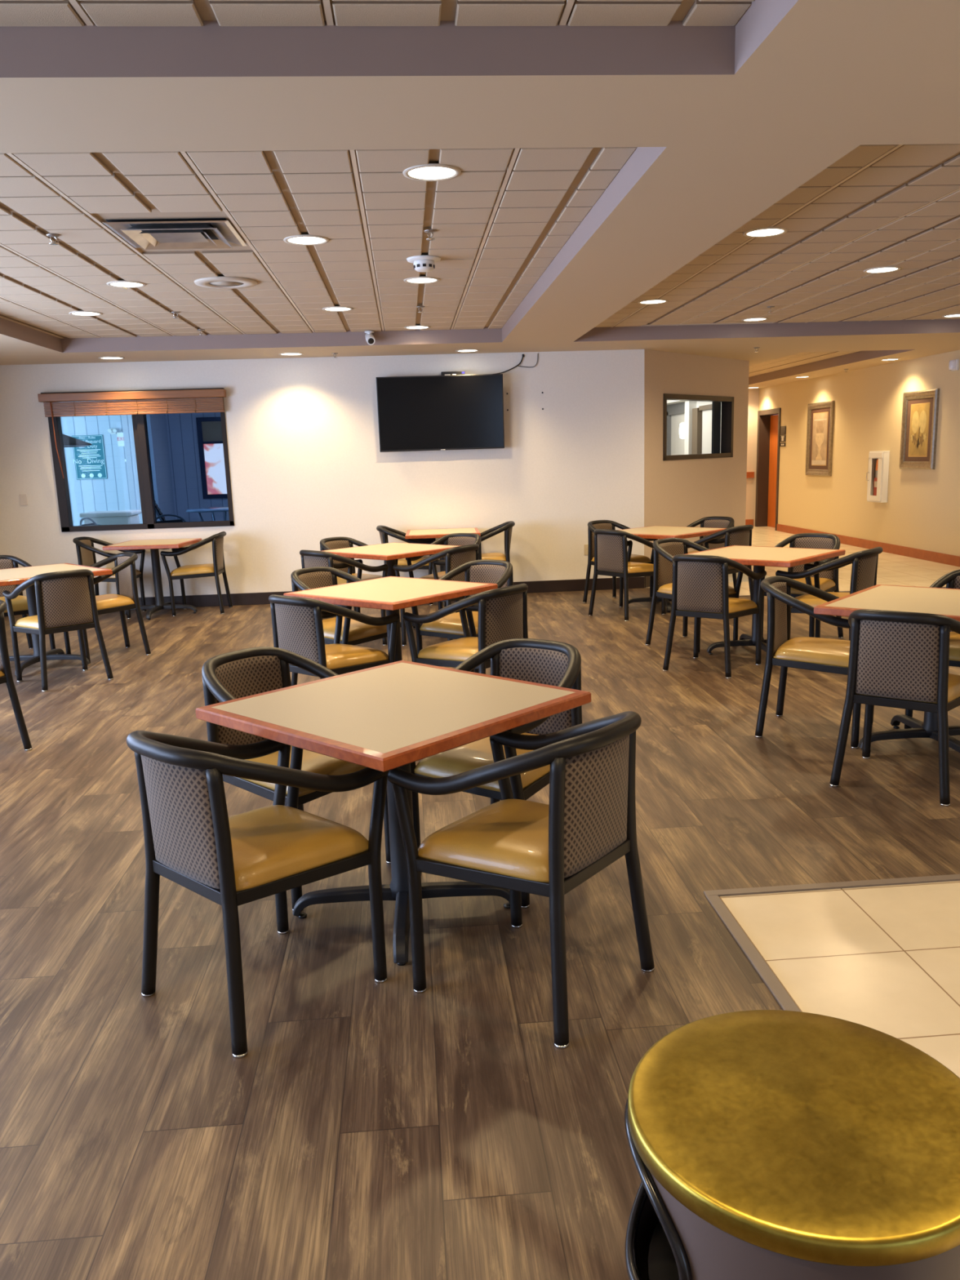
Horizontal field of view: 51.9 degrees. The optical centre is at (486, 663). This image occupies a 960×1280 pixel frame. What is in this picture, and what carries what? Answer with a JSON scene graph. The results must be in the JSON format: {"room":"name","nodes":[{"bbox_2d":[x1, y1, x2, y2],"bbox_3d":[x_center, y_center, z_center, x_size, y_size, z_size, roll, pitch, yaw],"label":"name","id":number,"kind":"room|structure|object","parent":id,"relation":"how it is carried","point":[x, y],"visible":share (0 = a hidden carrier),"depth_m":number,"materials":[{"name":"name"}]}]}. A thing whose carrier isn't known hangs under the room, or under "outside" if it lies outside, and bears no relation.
{"room":"eatery","nodes":[
{"label":"eatery","id":0,"kind":"room"},
{"bbox_2d":[60,400,229,525],"bbox_3d":[-5.942,-3.560,17.317,9.000,3.200,0.200,-3,12,-4],"label":"wall","id":1,"kind":"structure","parent":0,"point":[112,493],"depth_m":17.24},
{"bbox_2d":[71,434,107,479],"bbox_3d":[-6.899,-3.585,17.121,0.542,0.750,0.015,-3,12,-4],"label":"sign","id":2,"kind":"object","parent":1,"relation":"attached to","point":[90,460],"visible":0.91,"depth_m":17.12,"materials":[{"name":"teal"}]},
{"bbox_2d":[76,448,102,471],"bbox_3d":[-6.886,-3.534,17.128,0.400,0.367,0.003,-3,12,-4],"label":"print","id":3,"kind":"object","parent":2,"relation":"attached to","point":[87,460],"depth_m":17.13,"materials":[{"name":"white"}]},
{"bbox_2d":[116,431,124,446],"bbox_3d":[-6.302,-3.889,17.089,0.171,0.240,0.053,-3,12,-4],"label":"exit sign","id":4,"kind":"object","parent":1,"relation":"attached to","point":[120,435],"visible":0.7,"depth_m":17.06,"materials":[{"name":"white"}]},
{"bbox_2d":[195,417,227,498],"bbox_3d":[-4.604,-3.618,17.313,0.830,1.390,0.100,-3,12,-4],"label":"window","id":5,"kind":"structure","parent":1,"relation":"in","point":[209,429],"depth_m":17.29,"materials":[{"name":"blue"}]},
{"bbox_2d":[201,421,222,441],"bbox_3d":[-4.620,-4.065,17.228,0.670,0.340,0.020,-3,12,-4],"label":"roller shade","id":6,"kind":"object","parent":5,"relation":"attached to","point":[211,431],"depth_m":17.20,"materials":[{"name":"beige fabric"}]},
{"bbox_2d":[121,399,175,523],"bbox_3d":[-5.715,-3.436,16.696,0.450,3.200,1.100,-3,12,-4],"label":"pier","id":7,"kind":"object","parent":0,"point":[156,423],"visible":0.21,"depth_m":16.31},
{"bbox_2d":[0,146,636,338],"bbox_3d":[-1.657,-2.515,6.317,4.110,0.050,6.120,-3,12,-4],"label":"ceiling","id":8,"kind":"structure","parent":0,"point":[500,224],"depth_m":5.28,"materials":[{"name":"tile"}]},
{"bbox_2d":[45,233,60,244],"bbox_3d":[-2.229,-2.185,5.078,0.068,0.045,0.068,10,17,44],"label":"sprinkler head","id":9,"kind":"object","parent":8,"relation":"attached to","point":[51,235],"visible":1,"depth_m":5.07},
{"bbox_2d":[68,311,102,315],"bbox_3d":[-3.127,-2.733,7.698,0.248,0.008,0.248,-3,12,-4],"label":"recessed light","id":10,"kind":"object","parent":8,"relation":"in","point":[75,313],"visible":1,"depth_m":7.68,"materials":[{"name":"beige"}]},
{"bbox_2d":[106,280,146,288],"bbox_3d":[-2.378,-2.506,6.516,0.248,0.008,0.248,-3,12,-4],"label":"recessed light","id":11,"kind":"object","parent":8,"relation":"in","point":[127,284],"visible":0.99,"depth_m":6.50,"materials":[{"name":"beige"}]},
{"bbox_2d":[102,217,246,249],"bbox_3d":[-1.611,-2.243,5.168,0.610,0.040,0.610,-3,12,-4],"label":"ceiling vent","id":12,"kind":"object","parent":8,"relation":"in","point":[197,233],"visible":1,"depth_m":5.10,"materials":[{"name":"metal"}]},
{"bbox_2d":[194,276,257,288],"bbox_3d":[-1.730,-2.529,6.554,0.410,0.016,0.410,-3,12,-4],"label":"ceiling vent","id":13,"kind":"object","parent":8,"relation":"attached to","point":[219,282],"visible":1,"depth_m":6.51,"materials":[{"name":"beige metal"}]},
{"bbox_2d":[208,281,244,286],"bbox_3d":[-1.730,-2.527,6.554,0.230,0.003,0.230,-3,12,-4],"label":"grille","id":14,"kind":"object","parent":13,"relation":"attached to","point":[210,283],"depth_m":6.58,"materials":[{"name":"beige"}]},
{"bbox_2d":[283,234,328,245],"bbox_3d":[-0.982,-2.310,5.380,0.248,0.008,0.248,-3,12,-4],"label":"recessed light","id":15,"kind":"object","parent":8,"relation":"in","point":[302,239],"visible":1,"depth_m":5.37,"materials":[{"name":"beige plastic"}]},
{"bbox_2d":[322,306,353,311],"bbox_3d":[-1.188,-2.833,7.878,0.248,0.008,0.248,-3,12,-4],"label":"recessed light","id":16,"kind":"object","parent":8,"relation":"in","point":[335,308],"visible":1,"depth_m":7.87,"materials":[{"name":"beige"}]},
{"bbox_2d":[404,324,431,328],"bbox_3d":[-0.642,-3.122,9.154,0.248,0.008,0.248,-3,12,-4],"label":"recessed light","id":17,"kind":"object","parent":8,"relation":"in","point":[416,326],"visible":1,"depth_m":9.13,"materials":[{"name":"beige"}]},
{"bbox_2d":[403,276,439,284],"bbox_3d":[-0.441,-2.611,6.715,0.248,0.008,0.248,-3,12,-4],"label":"recessed light","id":18,"kind":"object","parent":8,"relation":"in","point":[419,280],"visible":1,"depth_m":6.70,"materials":[{"name":"beige"}]},
{"bbox_2d":[406,255,440,271],"bbox_3d":[-0.380,-2.425,6.000,0.210,0.074,0.210,-3,12,-4],"label":"smoke detector","id":19,"kind":"object","parent":8,"relation":"attached to","point":[421,263],"visible":1,"depth_m":5.95,"materials":[{"name":"white plastic"}]},
{"bbox_2d":[402,163,461,181],"bbox_3d":[-0.231,-2.079,4.178,0.248,0.008,0.248,-3,12,-4],"label":"recessed light","id":20,"kind":"object","parent":8,"relation":"in","point":[430,171],"visible":1,"depth_m":4.17,"materials":[{"name":"beige plastic"}]},
{"bbox_2d":[0,349,644,597],"bbox_3d":[-1.868,-2.050,10.641,7.210,2.760,0.160,-3,12,-4],"label":"wall","id":21,"kind":"structure","parent":0,"point":[307,465],"depth_m":10.60,"materials":[{"name":"beige paint"}]},
{"bbox_2d":[19,493,27,505],"bbox_3d":[-4.870,-1.728,10.375,0.072,0.116,0.006,-3,12,-4],"label":"switch plate","id":22,"kind":"object","parent":21,"relation":"attached to","point":[23,497],"visible":1,"depth_m":10.37,"materials":[{"name":"beige"}]},
{"bbox_2d":[48,399,234,532],"bbox_3d":[-3.635,-2.145,10.443,1.806,1.416,0.122,-3,12,-4],"label":"window","id":23,"kind":"structure","parent":21,"relation":"in","point":[139,422],"depth_m":10.44,"materials":[{"name":"brown metal"}]},
{"bbox_2d":[37,387,226,478],"bbox_3d":[-3.639,-2.399,10.273,1.880,0.868,0.090,-3,12,-4],"label":"window blind","id":24,"kind":"object","parent":23,"relation":"attached to","point":[188,400],"visible":1,"depth_m":10.18,"materials":[{"name":"brown wood"}]},
{"bbox_2d":[26,576,644,614],"bbox_3d":[-1.819,-0.746,10.829,7.210,0.130,0.014,-3,12,-4],"label":"baseboard","id":25,"kind":"structure","parent":21,"relation":"attached to","point":[562,585],"depth_m":10.96,"materials":[{"name":"black"}]},
{"bbox_2d":[376,373,504,452],"bbox_3d":[-0.484,-2.659,10.468,1.328,0.766,0.146,-3,12,-4],"label":"television","id":26,"kind":"object","parent":21,"relation":"attached to","point":[455,411],"visible":1,"depth_m":10.41,"materials":[{"name":"black plastic"}]},
{"bbox_2d":[440,371,465,375],"bbox_3d":[-0.354,-3.057,10.420,0.250,0.055,0.092,-3,12,-4],"label":"cable box","id":27,"kind":"object","parent":21,"relation":"attached to","point":[442,373],"visible":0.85,"depth_m":10.37,"materials":[{"name":"black plastic"}]},
{"bbox_2d":[0,0,754,26],"bbox_3d":[-1.134,-1.212,0.098,4.130,0.050,5.270,-3,12,-4],"label":"ceiling","id":28,"kind":"structure","parent":0,"point":[12,12],"depth_m":2.67,"materials":[{"name":"tile"}]},
{"bbox_2d":[0,526,959,1279],"bbox_3d":[0.585,-0.154,8.098,11.550,0.054,21.770,-3,12,-4],"label":"floor","id":29,"kind":"structure","parent":0,"point":[366,1129],"depth_m":2.94,"materials":[{"name":"brown wood"}]},
{"bbox_2d":[0,600,32,751],"bbox_3d":[-2.905,0.094,5.358,0.537,0.826,0.620,8,16,40],"label":"armchair","id":30,"kind":"object","parent":29,"relation":"on","point":[6,674],"visible":1,"depth_m":5.39,"materials":[{"name":"black"}]},
{"bbox_2d":[0,555,55,649],"bbox_3d":[-3.961,-0.466,8.157,0.537,0.826,0.620,-13,16,-43],"label":"armchair","id":31,"kind":"object","parent":29,"relation":"on","point":[20,604],"visible":0.36,"depth_m":8.31,"materials":[{"name":"black metal"}]},
{"bbox_2d":[0,563,112,675],"bbox_3d":[-3.516,-0.343,7.690,0.914,0.750,0.914,-13,16,-42],"label":"dining table","id":32,"kind":"object","parent":29,"relation":"on","point":[10,576],"visible":0.71,"depth_m":7.67,"materials":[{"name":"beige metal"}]},
{"bbox_2d":[2,568,113,692],"bbox_3d":[-3.112,-0.284,7.169,0.537,0.826,0.620,-13,16,-42],"label":"armchair","id":33,"kind":"object","parent":29,"relation":"on","point":[65,600],"visible":1,"depth_m":6.96,"materials":[{"name":"black"}]},
{"bbox_2d":[63,551,151,664],"bbox_3d":[-3.142,-0.471,8.055,0.620,0.826,0.537,-11,15,-38],"label":"armchair","id":34,"kind":"object","parent":29,"relation":"on","point":[126,597],"visible":0.64,"depth_m":8.05,"materials":[{"name":"black metal"}]},
{"bbox_2d":[72,536,146,618],"bbox_3d":[-3.903,-0.909,10.234,0.620,0.826,0.537,-2,12,-1],"label":"armchair","id":35,"kind":"object","parent":29,"relation":"on","point":[86,551],"visible":0.48,"depth_m":10.26,"materials":[{"name":"black metal"}]},
{"bbox_2d":[102,537,201,619],"bbox_3d":[-3.414,-0.886,10.234,0.766,0.750,0.766,-2,12,1],"label":"dining table","id":36,"kind":"object","parent":29,"relation":"on","point":[153,545],"visible":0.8,"depth_m":10.18,"materials":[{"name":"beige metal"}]},
{"bbox_2d":[160,531,232,616],"bbox_3d":[-3.011,-0.955,10.317,0.620,0.826,0.537,-3,12,-4],"label":"armchair","id":37,"kind":"object","parent":29,"relation":"on","point":[217,567],"visible":0.98,"depth_m":10.12,"materials":[{"name":"black metal"}]},
{"bbox_2d":[126,730,389,1058],"bbox_3d":[-0.663,0.553,2.854,0.537,0.826,0.620,9,16,42],"label":"armchair","id":38,"kind":"object","parent":29,"relation":"on","point":[191,839],"visible":0.95,"depth_m":2.68,"materials":[{"name":"black metal"}]},
{"bbox_2d":[201,646,391,911],"bbox_3d":[-0.712,0.382,3.664,0.620,0.826,0.537,7,15,36],"label":"armchair","id":39,"kind":"object","parent":29,"relation":"on","point":[239,673],"visible":0.42,"depth_m":3.66,"materials":[{"name":"black"}]},
{"bbox_2d":[268,594,399,679],"bbox_3d":[-0.872,-0.009,5.536,0.537,0.826,0.620,8,16,39],"label":"armchair","id":40,"kind":"object","parent":29,"relation":"on","point":[297,625],"visible":0.76,"depth_m":5.32,"materials":[{"name":"black"}]},
{"bbox_2d":[290,566,386,685],"bbox_3d":[-0.946,-0.208,6.483,0.620,0.826,0.537,7,15,35],"label":"armchair","id":41,"kind":"object","parent":29,"relation":"on","point":[353,632],"visible":0.38,"depth_m":6.40,"materials":[{"name":"black"}]},
{"bbox_2d":[299,549,388,645],"bbox_3d":[-1.194,-0.550,8.134,0.537,0.826,0.620,10,17,44],"label":"armchair","id":42,"kind":"object","parent":29,"relation":"on","point":[309,558],"visible":0.37,"depth_m":7.88,"materials":[{"name":"black metal"}]},
{"bbox_2d":[320,536,398,613],"bbox_3d":[-1.182,-0.730,8.978,0.620,0.826,0.537,7,15,36],"label":"armchair","id":43,"kind":"object","parent":29,"relation":"on","point":[331,543],"visible":0.24,"depth_m":9.04,"materials":[{"name":"black metal"}]},
{"bbox_2d":[283,576,497,662],"bbox_3d":[-0.564,-0.091,6.053,0.914,0.750,0.914,8,15,38],"label":"dining table","id":44,"kind":"object","parent":29,"relation":"on","point":[391,594],"visible":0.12,"depth_m":5.87,"materials":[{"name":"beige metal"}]},
{"bbox_2d":[322,542,458,626],"bbox_3d":[-0.825,-0.639,8.675,0.914,0.750,0.914,9,16,41],"label":"dining table","id":45,"kind":"object","parent":29,"relation":"on","point":[388,552],"visible":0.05,"depth_m":8.45,"materials":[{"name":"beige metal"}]},
{"bbox_2d":[195,660,591,965],"bbox_3d":[-0.289,0.483,3.305,0.914,0.750,0.914,9,16,42],"label":"dining table","id":46,"kind":"object","parent":29,"relation":"on","point":[387,717],"visible":0.79,"depth_m":3.15,"materials":[{"name":"beige laminate"}]},
{"bbox_2d":[376,525,435,604],"bbox_3d":[-0.839,-1.063,10.496,0.620,0.826,0.537,-2,12,-3],"label":"armchair","id":47,"kind":"object","parent":29,"relation":"on","point":[384,531],"visible":0.42,"depth_m":10.28,"materials":[{"name":"black metal"}]},
{"bbox_2d":[392,543,479,646],"bbox_3d":[-0.361,-0.574,8.119,0.620,0.826,0.537,7,15,37],"label":"armchair","id":48,"kind":"object","parent":29,"relation":"on","point":[455,557],"visible":0.49,"depth_m":7.87,"materials":[{"name":"black metal"}]},
{"bbox_2d":[404,527,480,607],"bbox_3d":[-0.450,-1.027,10.449,0.766,0.750,0.766,-2,12,-2],"label":"dining table","id":49,"kind":"object","parent":29,"relation":"on","point":[426,534],"visible":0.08,"depth_m":10.24,"materials":[{"name":"beige laminate"}]},
{"bbox_2d":[405,533,481,629],"bbox_3d":[-0.333,-0.745,8.920,0.537,0.826,0.620,6,14,33],"label":"armchair","id":50,"kind":"object","parent":29,"relation":"on","point":[455,539],"visible":0.25,"depth_m":9.02,"materials":[{"name":"black metal"}]},
{"bbox_2d":[411,559,513,672],"bbox_3d":[-0.115,-0.250,6.553,0.537,0.826,0.620,8,15,38],"label":"armchair","id":51,"kind":"object","parent":29,"relation":"on","point":[500,572],"visible":0.48,"depth_m":6.51,"materials":[{"name":"black metal"}]},
{"bbox_2d":[402,583,528,674],"bbox_3d":[-0.070,-0.051,5.611,0.620,0.826,0.537,8,16,39],"label":"armchair","id":52,"kind":"object","parent":29,"relation":"on","point":[502,611],"visible":0.74,"depth_m":5.41,"materials":[{"name":"black"}]},
{"bbox_2d":[410,638,582,908],"bbox_3d":[0.060,0.364,3.636,0.537,0.826,0.620,7,15,36],"label":"armchair","id":53,"kind":"object","parent":29,"relation":"on","point":[548,662],"visible":0.38,"depth_m":3.63,"materials":[{"name":"black"}]},
{"bbox_2d":[480,520,515,562],"bbox_3d":[0.002,-1.093,10.510,0.620,0.826,0.537,-2,12,-1],"label":"armchair","id":54,"kind":"object","parent":29,"relation":"on","point":[507,526],"visible":0.52,"depth_m":10.31,"materials":[{"name":"black metal"}]},
{"bbox_2d":[386,711,654,1048],"bbox_3d":[0.124,0.529,2.845,0.620,0.826,0.537,7,15,37],"label":"armchair","id":55,"kind":"object","parent":29,"relation":"on","point":[588,823],"visible":0.97,"depth_m":2.67,"materials":[{"name":"black metal"}]},
{"bbox_2d":[582,520,657,607],"bbox_3d":[1.346,-1.039,10.051,0.537,0.826,0.620,-13,16,-41],"label":"armchair","id":56,"kind":"object","parent":29,"relation":"on","point":[597,524],"visible":0.38,"depth_m":10.07,"materials":[{"name":"black metal"}]},
{"bbox_2d":[588,528,665,621],"bbox_3d":[1.319,-0.868,9.247,0.620,0.826,0.537,-11,15,-37],"label":"armchair","id":57,"kind":"object","parent":29,"relation":"on","point":[612,557],"visible":0.84,"depth_m":9.03,"materials":[{"name":"black metal"}]},
{"bbox_2d":[617,525,726,612],"bbox_3d":[1.734,-0.931,9.665,0.914,0.750,0.914,-13,16,-42],"label":"dining table","id":58,"kind":"object","parent":29,"relation":"on","point":[652,531],"visible":0.41,"depth_m":9.44,"materials":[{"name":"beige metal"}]},
{"bbox_2d":[645,537,744,653],"bbox_3d":[1.619,-0.557,7.736,0.537,0.826,0.620,-12,16,-39],"label":"armchair","id":59,"kind":"object","parent":29,"relation":"on","point":[664,549],"visible":0.48,"depth_m":7.78,"materials":[{"name":"black metal"}]},
{"bbox_2d":[687,516,737,589],"bbox_3d":[2.215,-1.069,10.061,0.620,0.826,0.537,-12,16,-41],"label":"armchair","id":60,"kind":"object","parent":29,"relation":"on","point":[708,522],"visible":0.25,"depth_m":10.17,"materials":[{"name":"black metal"}]},
{"bbox_2d":[662,554,766,678],"bbox_3d":[1.588,-0.380,6.906,0.537,0.826,0.620,7,15,37],"label":"armchair","id":61,"kind":"object","parent":29,"relation":"on","point":[700,588],"visible":1,"depth_m":6.69,"materials":[{"name":"black"}]},
{"bbox_2d":[687,524,753,600],"bbox_3d":[2.159,-0.891,9.231,0.537,0.826,0.620,-13,16,-41],"label":"armchair","id":62,"kind":"object","parent":29,"relation":"on","point":[740,535],"visible":0.4,"depth_m":8.96,"materials":[{"name":"black metal"}]},
{"bbox_2d":[672,545,845,654],"bbox_3d":[2.031,-0.455,7.376,0.914,0.750,0.914,9,16,41],"label":"dining table","id":63,"kind":"object","parent":29,"relation":"on","point":[758,557],"visible":0.6,"depth_m":7.29,"materials":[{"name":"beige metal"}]},
{"bbox_2d":[624,1009,959,1279],"bbox_3d":[0.359,0.881,1.159,0.401,0.822,0.397,-3,12,-4],"label":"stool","id":64,"kind":"object","parent":29,"relation":"on","point":[764,1144],"visible":1,"depth_m":1.01,"materials":[{"name":"yellow metal"}]},
{"bbox_2d":[764,533,843,638],"bbox_3d":[2.480,-0.593,7.778,0.537,0.826,0.620,8,16,40],"label":"armchair","id":65,"kind":"object","parent":29,"relation":"on","point":[827,581],"visible":0.42,"depth_m":7.82,"materials":[{"name":"black metal"}]},
{"bbox_2d":[754,575,874,748],"bbox_3d":[1.783,-0.040,5.277,0.620,0.826,0.537,5,14,29],"label":"armchair","id":66,"kind":"object","parent":29,"relation":"on","point":[815,654],"visible":0.64,"depth_m":5.18,"materials":[{"name":"black"}]},
{"bbox_2d":[775,546,882,640],"bbox_3d":[2.425,-0.413,6.939,0.620,0.826,0.537,8,16,40],"label":"armchair","id":67,"kind":"object","parent":29,"relation":"on","point":[864,562],"visible":0.48,"depth_m":6.70,"materials":[{"name":"black metal"}]},
{"bbox_2d":[703,586,959,1011],"bbox_3d":[3.540,0.477,4.543,5.735,0.008,14.100,-3,12,-4],"label":"trim","id":68,"kind":"structure","parent":29,"relation":"in","point":[764,971],"depth_m":3.38,"materials":[{"name":"brown"}]},
{"bbox_2d":[813,584,959,752],"bbox_3d":[2.252,0.054,4.946,0.914,0.750,0.914,8,15,39],"label":"dining table","id":69,"kind":"object","parent":29,"relation":"on","point":[938,601],"visible":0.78,"depth_m":4.96,"materials":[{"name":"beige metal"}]},
{"bbox_2d":[829,608,959,806],"bbox_3d":[1.913,0.128,4.466,0.537,0.826,0.620,7,15,37],"label":"armchair","id":70,"kind":"object","parent":29,"relation":"on","point":[900,660],"visible":1,"depth_m":4.22,"materials":[{"name":"black"}]},
{"bbox_2d":[903,568,959,728],"bbox_3d":[2.597,-0.066,5.277,0.537,0.826,0.620,7,15,37],"label":"armchair","id":71,"kind":"object","parent":29,"relation":"on","point":[952,579],"visible":0.17,"depth_m":5.33,"materials":[{"name":"black"}]},
{"bbox_2d":[0,0,959,399],"bbox_3d":[0.376,-2.769,7.533,11.300,0.165,21.770,-3,12,-4],"label":"ceiling","id":72,"kind":"structure","parent":0,"point":[723,123],"depth_m":3.11,"materials":[{"name":"beige paint"}]},
{"bbox_2d":[364,330,375,345],"bbox_3d":[-1.099,-3.067,9.297,0.089,0.132,0.160,-5,12,-13],"label":"security camera","id":73,"kind":"object","parent":72,"relation":"attached to","point":[370,338],"visible":1,"depth_m":9.25,"materials":[{"name":"white plastic"}]},
{"bbox_2d":[671,400,721,455],"bbox_3d":[3.057,-2.967,14.647,0.010,2.580,3.900,-3,12,-4],"label":"wall","id":74,"kind":"structure","parent":0,"point":[677,443],"depth_m":14.11,"materials":[{"name":"white paint"}]},
{"bbox_2d":[666,401,684,455],"bbox_3d":[2.968,-2.943,15.465,0.050,2.200,1.400,-3,12,-4],"label":"trim","id":75,"kind":"structure","parent":74,"relation":"attached to","point":[677,408],"depth_m":15.63,"materials":[{"name":"grey"}]},
{"bbox_2d":[679,422,684,439],"bbox_3d":[2.948,-3.485,14.745,0.140,0.240,0.140,-3,12,-4],"label":"wall sconce","id":76,"kind":"object","parent":74,"relation":"attached to","point":[682,428],"visible":0.56,"depth_m":14.70,"materials":[{"name":"beige"}]},
{"bbox_2d":[684,400,696,454],"bbox_3d":[3.009,-2.762,14.604,0.110,2.200,0.220,-3,12,-4],"label":"trim","id":77,"kind":"structure","parent":74,"relation":"attached to","point":[689,405],"depth_m":14.38,"materials":[{"name":"white"}]},
{"bbox_2d":[691,404,711,454],"bbox_3d":[3.079,-2.590,14.026,0.070,2.100,0.930,-3,12,-4],"label":"trim","id":78,"kind":"structure","parent":74,"relation":"attached to","point":[696,412],"depth_m":14.11,"materials":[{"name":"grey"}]},
{"bbox_2d":[644,349,749,559],"bbox_3d":[2.492,-2.433,11.785,0.120,2.760,2.494,8,16,40],"label":"wall","id":79,"kind":"structure","parent":0,"point":[678,492],"depth_m":11.56,"materials":[{"name":"beige paint"}]},
{"bbox_2d":[662,393,733,460],"bbox_3d":[2.465,-2.805,11.710,0.172,0.730,1.680,8,16,40],"label":"window","id":80,"kind":"structure","parent":79,"relation":"in","point":[722,430],"depth_m":12.19,"materials":[{"name":"brown wood"}]},
{"bbox_2d":[745,388,759,526],"bbox_3d":[3.943,-3.970,18.810,2.450,2.760,0.150,-3,12,-4],"label":"wall","id":81,"kind":"structure","parent":0,"point":[753,393],"depth_m":18.81,"materials":[{"name":"beige paint"}]},
{"bbox_2d":[595,143,959,327],"bbox_3d":[3.265,-2.760,6.728,4.360,0.050,6.230,-3,12,-4],"label":"ceiling","id":82,"kind":"structure","parent":0,"point":[876,206],"depth_m":6.36,"materials":[{"name":"tile"}]},
{"bbox_2d":[637,298,668,304],"bbox_3d":[1.355,-2.948,8.033,0.248,0.008,0.248,-3,12,-4],"label":"recessed light","id":83,"kind":"object","parent":82,"relation":"in","point":[655,300],"visible":1,"depth_m":8.02,"materials":[{"name":"beige"}]},
{"bbox_2d":[640,322,773,326],"bbox_3d":[2.157,-3.311,9.611,1.320,0.008,0.060,-3,12,-4],"label":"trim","id":84,"kind":"structure","parent":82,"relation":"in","point":[742,322],"depth_m":9.61,"materials":[{"name":"beige"}]},
{"bbox_2d":[742,226,787,237],"bbox_3d":[1.569,-2.429,5.555,0.248,0.008,0.248,-3,12,-4],"label":"recessed light","id":85,"kind":"object","parent":82,"relation":"in","point":[769,231],"visible":1,"depth_m":5.54,"materials":[{"name":"beige"}]},
{"bbox_2d":[863,266,901,273],"bbox_3d":[2.762,-2.751,6.888,0.248,0.008,0.248,-3,12,-4],"label":"recessed light","id":86,"kind":"object","parent":82,"relation":"in","point":[887,268],"visible":1,"depth_m":6.88,"materials":[{"name":"beige"}]},
{"bbox_2d":[748,351,858,377],"bbox_3d":[4.095,-4.482,14.713,1.390,0.050,6.520,-3,12,-4],"label":"ceiling","id":87,"kind":"structure","parent":0,"point":[800,358],"depth_m":14.20,"materials":[{"name":"tile"}]},
{"bbox_2d":[758,350,959,556],"bbox_3d":[6.162,-1.815,8.313,0.250,2.760,21.970,-3,12,-4],"label":"wall","id":88,"kind":"structure","parent":0,"point":[922,510],"depth_m":14.17,"materials":[{"name":"beige paint"}]},
{"bbox_2d":[755,408,781,530],"bbox_3d":[5.335,-3.612,18.324,0.260,2.173,1.130,-3,12,-4],"label":"trim","id":89,"kind":"structure","parent":88,"relation":"attached to","point":[763,416],"depth_m":18.73,"materials":[{"name":"brown wood"}]},
{"bbox_2d":[767,414,777,527],"bbox_3d":[5.409,-3.567,18.326,0.106,2.071,0.955,-3,12,-4],"label":"door","id":90,"kind":"structure","parent":88,"relation":"in","point":[774,419],"depth_m":18.59,"materials":[{"name":"brown wood"}]},
{"bbox_2d":[805,400,834,475],"bbox_3d":[5.374,-3.630,15.940,0.045,1.155,0.960,-3,12,-4],"label":"framed picture","id":91,"kind":"object","parent":88,"relation":"attached to","point":[820,415],"visible":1,"depth_m":15.92,"materials":[{"name":"beige paper"}]},
{"bbox_2d":[811,412,827,465],"bbox_3d":[5.381,-3.630,15.940,0.003,0.815,0.560,-3,12,-4],"label":"print","id":92,"kind":"object","parent":91,"relation":"attached to","point":[820,420],"depth_m":15.93},
{"bbox_2d":[776,524,959,566],"bbox_3d":[6.125,-0.382,7.918,0.016,0.125,20.620,-3,12,-4],"label":"baseboard","id":93,"kind":"structure","parent":88,"relation":"attached to","point":[948,559],"depth_m":13.73,"materials":[{"name":"brown wood"}]},
{"bbox_2d":[866,450,889,502],"bbox_3d":[5.520,-2.650,13.964,0.140,0.710,0.446,-3,12,-4],"label":"fire extinguisher cabinet","id":94,"kind":"object","parent":88,"relation":"attached to","point":[883,456],"visible":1,"depth_m":13.82,"materials":[{"name":"white metal"}]},
{"bbox_2d":[873,458,878,495],"bbox_3d":[5.540,-2.616,13.947,0.058,0.568,0.170,-3,12,-4],"label":"fire extinguisher","id":95,"kind":"object","parent":94,"relation":"in","point":[877,463],"visible":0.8,"depth_m":13.97,"materials":[{"name":"red"}]},
{"bbox_2d":[899,388,939,469],"bbox_3d":[5.626,-3.045,12.854,0.045,0.995,0.860,-3,12,-4],"label":"framed picture","id":96,"kind":"object","parent":88,"relation":"attached to","point":[920,410],"visible":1,"depth_m":12.83,"materials":[{"name":"beige paper"}]},
{"bbox_2d":[908,403,929,455],"bbox_3d":[5.633,-3.045,12.855,0.002,0.655,0.460,-3,12,-4],"label":"print","id":97,"kind":"object","parent":96,"relation":"attached to","point":[919,413],"depth_m":12.84,"materials":[{"name":"paper"}]},
{"bbox_2d":[948,359,959,371],"bbox_3d":[5.642,-3.615,11.937,0.090,0.130,0.120,-3,12,-4],"label":"fire alarm strobe","id":98,"kind":"object","parent":88,"relation":"attached to","point":[953,365],"visible":1,"depth_m":11.90,"materials":[{"name":"white plastic"}]},
{"bbox_3d":[-5.635,-1.258,14.253,9.350,0.050,7.170,-3,12,-4],"label":"floor","id":99,"kind":"structure","parent":0,"visible":0},
{"bbox_2d":[62,433,91,447],"bbox_3d":[-6.514,-2.214,12.939,2.550,2.420,2.550,2,13,18],"label":"patio umbrella","id":100,"kind":"object","parent":99,"relation":"on","point":[68,442],"visible":0.04,"depth_m":12.79,"materials":[{"name":"grey fabric"}]},
{"bbox_2d":[79,509,141,524],"bbox_3d":[-5.345,-1.734,14.161,0.720,0.900,0.560,-3,12,-4],"label":"storage bin","id":101,"kind":"object","parent":99,"relation":"on","point":[114,517],"visible":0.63,"depth_m":13.85,"materials":[{"name":"white plastic"}]},
{"bbox_2d":[156,514,186,523],"bbox_3d":[-3.805,-1.422,12.434,0.711,0.915,0.528,9,16,42],"label":"patio chair","id":102,"kind":"object","parent":99,"relation":"on","point":[181,520],"visible":0.09,"depth_m":12.60,"materials":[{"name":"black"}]},
{"bbox_2d":[185,506,228,521],"bbox_3d":[-3.942,-1.868,14.659,0.940,0.882,0.940,-3,12,-4],"label":"patio table","id":103,"kind":"object","parent":99,"relation":"on","point":[211,509],"visible":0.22,"depth_m":14.32,"materials":[{"name":"blue glass"}]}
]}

